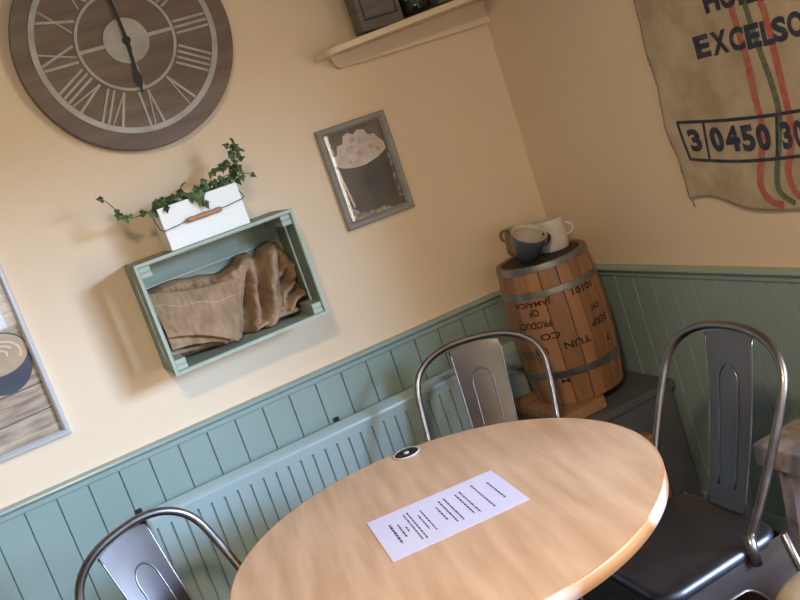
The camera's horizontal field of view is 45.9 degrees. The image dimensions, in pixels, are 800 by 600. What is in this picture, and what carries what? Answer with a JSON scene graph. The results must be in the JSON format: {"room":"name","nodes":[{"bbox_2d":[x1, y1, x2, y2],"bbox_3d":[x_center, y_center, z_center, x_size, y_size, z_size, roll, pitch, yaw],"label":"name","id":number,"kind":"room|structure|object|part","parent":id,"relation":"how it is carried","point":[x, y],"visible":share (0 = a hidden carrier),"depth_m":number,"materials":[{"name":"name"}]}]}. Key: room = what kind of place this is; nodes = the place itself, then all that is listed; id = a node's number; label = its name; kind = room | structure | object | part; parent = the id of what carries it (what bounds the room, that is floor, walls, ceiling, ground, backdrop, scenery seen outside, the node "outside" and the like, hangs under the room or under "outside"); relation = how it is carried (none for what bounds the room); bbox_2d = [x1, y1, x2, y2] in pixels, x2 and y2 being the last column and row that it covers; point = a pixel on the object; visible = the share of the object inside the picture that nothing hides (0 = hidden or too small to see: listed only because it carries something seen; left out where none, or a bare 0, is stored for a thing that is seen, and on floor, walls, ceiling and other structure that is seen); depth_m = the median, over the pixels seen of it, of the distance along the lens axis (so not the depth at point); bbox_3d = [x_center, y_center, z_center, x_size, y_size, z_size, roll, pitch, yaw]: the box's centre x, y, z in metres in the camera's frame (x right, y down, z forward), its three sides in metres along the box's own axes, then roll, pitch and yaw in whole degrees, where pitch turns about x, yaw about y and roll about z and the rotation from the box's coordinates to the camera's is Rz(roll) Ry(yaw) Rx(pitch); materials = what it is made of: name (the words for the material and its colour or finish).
{"room":"cafe","nodes":[
{"label":"cafe","id":0,"kind":"room"},
{"bbox_2d":[0,0,545,508],"bbox_3d":[-0.614,-0.086,2.869,2.758,2.550,0.150,-23,12,-21],"label":"wall","id":1,"kind":"structure","parent":0,"point":[445,102],"depth_m":2.86,"materials":[{"name":"paint"}]},
{"bbox_2d":[0,264,71,462],"bbox_3d":[-1.262,0.137,2.501,0.520,0.715,0.023,-23,12,-21],"label":"poster frame","id":2,"kind":"object","parent":1,"relation":"attached to","point":[32,416],"visible":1,"depth_m":2.61,"materials":[{"name":"white wood"}]},
{"bbox_2d":[8,0,232,150],"bbox_3d":[-0.772,-0.726,2.653,0.608,0.608,0.056,-23,12,-21],"label":"wall clock","id":3,"kind":"object","parent":1,"relation":"attached to","point":[118,75],"visible":1,"depth_m":2.64,"materials":[{"name":"brown wood"}]},
{"bbox_3d":[-0.766,-0.726,2.640,0.126,0.126,0.005,-23,12,-21],"label":"plate","id":4,"kind":"part","parent":3,"relation":"part of","materials":[{"name":"metal"}]},
{"bbox_2d":[124,208,328,375],"bbox_3d":[-0.500,-0.031,2.729,0.472,0.322,0.200,-23,12,-21],"label":"wooden crate","id":5,"kind":"object","parent":1,"relation":"attached to","point":[144,273],"visible":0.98,"depth_m":2.74,"materials":[{"name":"green paint"}]},
{"bbox_2d":[152,182,249,250],"bbox_3d":[-0.562,-0.234,2.660,0.257,0.121,0.140,-23,12,-21],"label":"planter","id":6,"kind":"object","parent":5,"relation":"on","point":[185,223],"visible":0.93,"depth_m":2.61,"materials":[{"name":"white wood"}]},
{"bbox_2d":[95,138,255,223],"bbox_3d":[-0.614,-0.312,2.612,0.442,0.167,0.113,-23,12,-21],"label":"ivy plant","id":7,"kind":"object","parent":6,"relation":"in","point":[198,193],"visible":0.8,"depth_m":2.63,"materials":[{"name":"green plant"}]},
{"bbox_3d":[-0.538,-0.035,2.817,0.450,0.300,0.008,-23,12,-21],"label":"panel","id":8,"kind":"part","parent":5,"relation":"part of","materials":[{"name":"green paint"}]},
{"bbox_2d":[147,241,305,356],"bbox_3d":[-0.492,0.000,2.738,0.446,0.234,0.159,-23,12,-21],"label":"burlap sack","id":9,"kind":"object","parent":5,"relation":"in","point":[195,314],"visible":0.98,"depth_m":2.73,"materials":[{"name":"beige fabric"}]},
{"bbox_2d":[0,289,501,523],"bbox_3d":[-0.484,0.336,2.846,2.458,0.034,0.036,-23,12,-21],"label":"trim","id":10,"kind":"structure","parent":1,"relation":"attached to","point":[59,490],"depth_m":2.83,"materials":[{"name":"teal paint"}]},
{"bbox_2d":[0,300,533,599],"bbox_3d":[-0.349,0.734,2.930,2.458,0.835,0.005,-23,12,-21],"label":"wainscoting","id":11,"kind":"structure","parent":1,"relation":"attached to","point":[43,549],"depth_m":2.79,"materials":[{"name":"teal paint"}]},
{"bbox_2d":[135,341,530,599],"bbox_3d":[-0.095,0.706,2.991,1.340,0.703,0.083,-23,12,-21],"label":"radiator","id":12,"kind":"object","parent":1,"relation":"attached to","point":[241,505],"visible":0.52,"depth_m":2.83,"materials":[{"name":"metal"}]},
{"bbox_2d":[314,110,414,230],"bbox_3d":[-0.108,-0.410,2.979,0.240,0.322,0.021,-23,12,-21],"label":"picture frame","id":13,"kind":"object","parent":1,"relation":"attached to","point":[360,156],"visible":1,"depth_m":2.98,"materials":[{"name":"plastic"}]},
{"bbox_2d":[324,119,404,221],"bbox_3d":[-0.111,-0.410,2.985,0.197,0.279,0.003,-23,12,-21],"label":"photo","id":14,"kind":"object","parent":13,"relation":"attached to","point":[361,155],"depth_m":2.98,"materials":[{"name":"paper"}]},
{"bbox_2d":[314,0,489,68],"bbox_3d":[0.043,-0.845,2.926,0.630,0.096,0.199,-23,12,-21],"label":"wall shelf","id":15,"kind":"object","parent":1,"relation":"attached to","point":[455,16],"visible":1,"depth_m":2.98,"materials":[{"name":"paint"}]},
{"bbox_2d":[344,0,403,35],"bbox_3d":[-0.091,-0.924,2.867,0.145,0.200,0.064,-23,12,-21],"label":"wooden box","id":16,"kind":"object","parent":15,"relation":"on","point":[366,16],"visible":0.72,"depth_m":2.85,"materials":[{"name":"grey wood"}]},
{"bbox_2d":[398,0,430,18],"bbox_3d":[0.021,-0.971,2.912,0.108,0.185,0.126,-19,11,2],"label":"jar","id":17,"kind":"object","parent":15,"relation":"on","point":[409,8],"visible":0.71,"depth_m":2.89,"materials":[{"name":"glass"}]},
{"bbox_2d":[430,0,452,8],"bbox_3d":[0.119,-1.032,2.966,0.120,0.200,0.111,-23,12,-21],"label":"wooden box","id":18,"kind":"object","parent":15,"relation":"on","point":[434,3],"visible":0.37,"depth_m":2.94,"materials":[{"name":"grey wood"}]},
{"bbox_2d":[483,0,799,266],"bbox_3d":[1.516,-0.432,0.970,0.200,2.550,5.000,-23,12,-21],"label":"wall","id":19,"kind":"structure","parent":0,"point":[581,86],"depth_m":2.79,"materials":[{"name":"paint"}]},
{"bbox_2d":[594,263,799,282],"bbox_3d":[0.918,-0.065,2.455,0.036,0.034,1.764,-23,12,-21],"label":"trim","id":20,"kind":"structure","parent":19,"relation":"attached to","point":[731,273],"depth_m":2.60,"materials":[{"name":"teal paint"}]},
{"bbox_2d":[598,275,799,517],"bbox_3d":[1.054,0.331,2.546,0.005,0.835,1.784,-23,12,-21],"label":"wainscoting","id":21,"kind":"structure","parent":19,"relation":"attached to","point":[647,313],"depth_m":2.76,"materials":[{"name":"teal paint"}]},
{"bbox_2d":[633,0,799,210],"bbox_3d":[0.792,-0.657,2.166,0.021,0.979,0.732,-23,12,-21],"label":"sack","id":22,"kind":"object","parent":19,"relation":"attached to","point":[726,73],"visible":1,"depth_m":2.30,"materials":[{"name":"beige fabric"}]},
{"bbox_2d":[701,489,789,534],"bbox_3d":[1.165,0.677,2.605,0.014,0.100,1.770,-23,12,-21],"label":"baseboard","id":23,"kind":"structure","parent":19,"relation":"attached to","point":[779,523],"depth_m":2.75,"materials":[{"name":"teal paint"}]},
{"bbox_2d":[737,593,765,599],"bbox_3d":[0.796,1.285,0.742,2.658,0.100,5.200,-23,12,-21],"label":"floor","id":24,"kind":"structure","parent":0,"point":[748,596],"depth_m":2.57,"materials":[{"name":"brown wood"}]},
{"bbox_2d":[74,507,241,599],"bbox_3d":[-0.303,0.872,2.098,0.506,0.860,0.438,-13,12,30],"label":"metal chair","id":25,"kind":"object","parent":24,"relation":"on","point":[135,562],"visible":0.94,"depth_m":2.15,"materials":[{"name":"grey metal"}]},
{"bbox_2d":[229,418,668,599],"bbox_3d":[0.201,0.782,1.997,0.910,0.744,0.910,-23,12,-21],"label":"round table","id":26,"kind":"object","parent":24,"relation":"on","point":[596,490],"visible":0.93,"depth_m":1.85,"materials":[{"name":"brown wood"}]},
{"bbox_2d":[367,470,529,561],"bbox_3d":[0.093,0.435,1.935,0.297,0.001,0.223,-21,11,-12],"label":"paper menu","id":27,"kind":"object","parent":26,"relation":"on","point":[405,531],"visible":1,"depth_m":1.93,"materials":[{"name":"white paper"}]},
{"bbox_2d":[414,329,577,599],"bbox_3d":[0.300,0.563,2.611,0.438,0.860,0.506,-16,11,14],"label":"metal chair","id":28,"kind":"object","parent":24,"relation":"on","point":[480,369],"visible":0.24,"depth_m":2.75,"materials":[{"name":"metal"}]},
{"bbox_2d":[517,370,703,498],"bbox_3d":[0.671,0.542,3.061,0.421,0.494,0.370,-23,12,-21],"label":"storage box","id":29,"kind":"object","parent":24,"relation":"on","point":[631,403],"visible":0.24,"depth_m":2.94,"materials":[{"name":"grey wood"}]},
{"bbox_2d":[514,391,606,418],"bbox_3d":[0.559,0.304,3.020,0.298,0.034,0.320,-23,12,-21],"label":"wooden board","id":30,"kind":"object","parent":29,"relation":"on","point":[529,404],"visible":0.34,"depth_m":2.90,"materials":[{"name":"brown wood"}]},
{"bbox_2d":[496,239,623,403],"bbox_3d":[0.509,0.067,2.996,0.318,0.448,0.319,-23,12,-21],"label":"wooden barrel","id":31,"kind":"object","parent":30,"relation":"on","point":[558,299],"visible":0.89,"depth_m":2.87,"materials":[{"name":"brown wood"}]},
{"bbox_2d":[499,225,518,256],"bbox_3d":[0.385,-0.189,2.993,0.101,0.106,0.109,-21,11,-10],"label":"ceramic mug","id":32,"kind":"object","parent":31,"relation":"on","point":[507,241],"visible":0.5,"depth_m":2.99,"materials":[{"name":"beige ceramic"}]},
{"bbox_3d":[0.331,-0.206,3.022,0.027,0.045,0.010,22,31,28],"label":"handle","id":33,"kind":"part","parent":32,"relation":"part of","materials":[{"name":"beige ceramic"}]},
{"bbox_2d":[510,225,550,261],"bbox_3d":[0.398,-0.174,2.878,0.119,0.114,0.112,-15,11,18],"label":"ceramic mug","id":34,"kind":"object","parent":31,"relation":"on","point":[528,242],"visible":1,"depth_m":2.88,"materials":[{"name":"blue ceramic"}]},
{"bbox_3d":[0.452,-0.188,2.906,0.030,0.049,0.010,-12,36,-18],"label":"handle","id":35,"kind":"part","parent":34,"relation":"part of","materials":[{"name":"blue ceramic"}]},
{"bbox_2d":[531,214,573,253],"bbox_3d":[0.479,-0.207,2.974,0.100,0.100,0.107,-25,13,-31],"label":"ceramic mug","id":36,"kind":"object","parent":31,"relation":"on","point":[554,225],"visible":0.85,"depth_m":2.94,"materials":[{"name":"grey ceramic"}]},
{"bbox_3d":[0.530,-0.228,2.958,0.027,0.045,0.010,-15,11,17],"label":"handle","id":37,"kind":"part","parent":36,"relation":"part of","materials":[{"name":"grey ceramic"}]},
{"bbox_3d":[0.596,0.324,3.018,0.421,0.025,0.370,-23,12,-21],"label":"lid","id":38,"kind":"part","parent":29,"relation":"part of","materials":[{"name":"grey wood"}]},
{"bbox_2d":[639,432,671,497],"bbox_3d":[0.792,0.592,2.873,0.047,0.394,0.057,-23,12,-21],"label":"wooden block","id":39,"kind":"object","parent":24,"relation":"on","point":[648,436],"visible":0.16,"depth_m":2.84,"materials":[{"name":"wood"}]},
{"bbox_2d":[578,320,799,599],"bbox_3d":[0.660,0.535,2.134,0.506,0.860,0.438,-23,11,-19],"label":"metal chair","id":40,"kind":"object","parent":24,"relation":"on","point":[699,548],"visible":0.83,"depth_m":2.08,"materials":[{"name":"grey metal"}]},
{"bbox_3d":[0.612,0.547,2.115,0.335,0.026,0.360,-23,11,-19],"label":"seat","id":41,"kind":"part","parent":40,"relation":"part of","materials":[{"name":"metal"}]},
{"bbox_3d":[0.920,0.685,2.046,0.093,0.428,0.019,-16,11,14],"label":"leg","id":42,"kind":"part","parent":40,"relation":"part of","materials":[{"name":"grey metal"}]},
{"bbox_2d":[752,417,799,555],"bbox_3d":[1.091,0.550,2.249,0.240,0.514,0.280,-23,12,-21],"label":"wooden stool","id":43,"kind":"object","parent":24,"relation":"on","point":[787,462],"visible":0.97,"depth_m":2.26,"materials":[{"name":"brown wood"}]},
{"bbox_3d":[1.018,0.339,2.209,0.240,0.060,0.275,-23,12,-21],"label":"seat","id":44,"kind":"part","parent":43,"relation":"part of","materials":[{"name":"brown wood"}]},
{"bbox_3d":[0.989,0.605,2.311,0.060,0.454,0.070,-23,12,-21],"label":"leg","id":45,"kind":"part","parent":43,"relation":"part of","materials":[{"name":"grey wood"}]},
{"bbox_2d":[776,571,799,599],"bbox_3d":[0.927,0.740,1.744,0.360,0.458,0.360,-23,12,-21],"label":"stool","id":46,"kind":"object","parent":24,"relation":"on","point":[790,590],"visible":1,"depth_m":1.80,"materials":[{"name":"beige wood"}]}
]}

